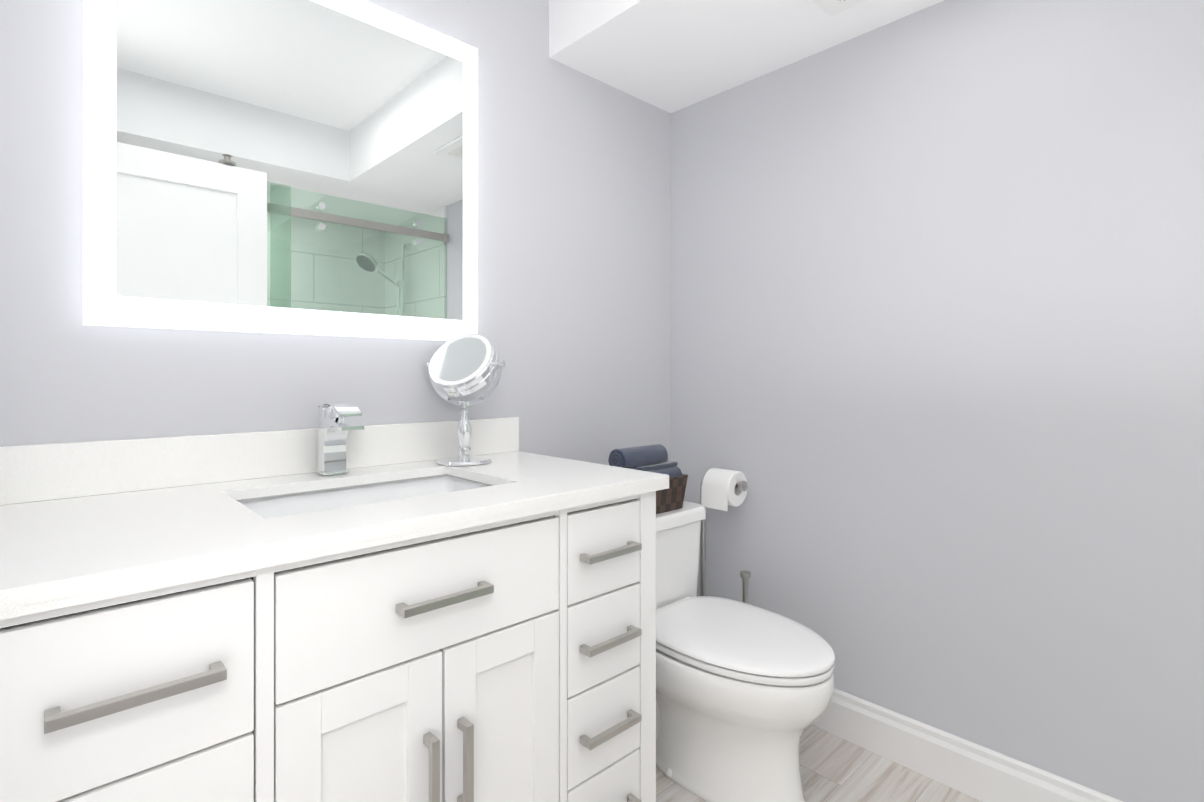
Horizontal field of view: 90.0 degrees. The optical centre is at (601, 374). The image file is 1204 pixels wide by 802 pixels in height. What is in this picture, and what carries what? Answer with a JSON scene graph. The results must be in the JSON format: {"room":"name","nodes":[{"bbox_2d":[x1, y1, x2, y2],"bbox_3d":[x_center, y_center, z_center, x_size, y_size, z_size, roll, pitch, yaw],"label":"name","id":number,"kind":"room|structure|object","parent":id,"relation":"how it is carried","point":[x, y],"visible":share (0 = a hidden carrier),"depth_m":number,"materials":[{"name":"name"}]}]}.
{"room":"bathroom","nodes":[
{"label":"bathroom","id":0,"kind":"room"},
{"bbox_2d":[0,0,670,465],"bbox_3d":[-0.443,-0.135,1.645,2.020,2.370,0.100,0,0,-43],"label":"wall","id":1,"kind":"structure","parent":0,"point":[574,246],"depth_m":1.67,"materials":[{"name":"grey paint"}]},
{"bbox_2d":[83,0,477,340],"bbox_3d":[-0.643,-0.489,1.369,0.814,0.798,0.023,0,0,-43],"label":"led mirror","id":2,"kind":"object","parent":1,"relation":"attached to","point":[308,167],"visible":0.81,"depth_m":1.30,"materials":[{"name":"white mirror"}]},
{"bbox_2d":[549,0,943,112],"bbox_3d":[0.617,-1.145,1.502,0.672,0.350,1.760,0,0,-43],"label":"ceiling","id":3,"kind":"structure","parent":0,"point":[670,56],"depth_m":1.75,"materials":[{"name":"white paint"}]},
{"bbox_2d":[813,0,865,15],"bbox_3d":[0.606,-0.962,1.399,0.300,0.015,0.300,0,0,-43],"label":"ceiling vent","id":4,"kind":"object","parent":3,"relation":"in","point":[831,7],"visible":0.95,"depth_m":1.55,"materials":[{"name":"white"}]},
{"bbox_2d":[656,725,981,801],"bbox_3d":[0.465,1.089,0.678,2.020,0.080,2.750,0,0,-43],"label":"floor","id":5,"kind":"structure","parent":0,"point":[834,768],"depth_m":1.56,"materials":[{"name":"wood"}]},
{"bbox_2d":[0,417,668,801],"bbox_3d":[-0.451,0.586,1.154,1.107,0.928,0.600,0,0,-43],"label":"bathroom vanity","id":6,"kind":"object","parent":5,"relation":"on","point":[396,613],"visible":1,"depth_m":0.93,"materials":[{"name":"white wood"}]},
{"bbox_2d":[316,401,363,475],"bbox_3d":[-0.567,0.139,1.304,0.054,0.161,0.146,0,0,-43],"label":"faucet","id":7,"kind":"object","parent":6,"relation":"on","point":[337,423],"visible":1,"depth_m":1.31,"materials":[{"name":"silver metal"}]},
{"bbox_2d":[424,333,504,465],"bbox_3d":[-0.346,0.056,1.509,0.148,0.326,0.207,0,0,-43],"label":"makeup mirror","id":8,"kind":"object","parent":6,"relation":"on","point":[465,364],"visible":1,"depth_m":1.49,"materials":[{"name":"silver metal"}]},
{"bbox_2d":[700,468,750,603],"bbox_3d":[0.401,0.679,1.946,0.130,0.744,0.245,0,0,-43],"label":"toilet paper holder","id":9,"kind":"object","parent":5,"relation":"on","point":[721,489],"visible":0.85,"depth_m":1.92,"materials":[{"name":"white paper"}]},
{"bbox_2d":[656,501,834,801],"bbox_3d":[0.256,0.729,1.660,0.434,0.642,0.774,0,0,-43],"label":"toilet","id":10,"kind":"object","parent":5,"relation":"on","point":[744,692],"visible":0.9,"depth_m":1.46,"materials":[{"name":"white ceramic"}]},
{"bbox_2d":[608,444,687,513],"bbox_3d":[0.098,0.312,1.807,0.300,0.190,0.180,0,0,-43],"label":"basket","id":11,"kind":"object","parent":10,"relation":"on","point":[651,458],"visible":0.52,"depth_m":1.80,"materials":[{"name":"fabric"}]},
{"bbox_2d":[671,0,1203,801],"bbox_3d":[1.198,-0.135,1.300,0.100,2.370,2.650,0,0,-43],"label":"wall","id":12,"kind":"structure","parent":0,"point":[937,334],"depth_m":1.51,"materials":[{"name":"grey paint"}]},
{"bbox_2d":[811,688,1123,801],"bbox_3d":[0.824,0.986,1.611,0.016,0.128,1.678,0,0,-43],"label":"baseboard","id":13,"kind":"structure","parent":12,"relation":"attached to","point":[975,770],"depth_m":1.54,"materials":[{"name":"white wood"}]}
]}

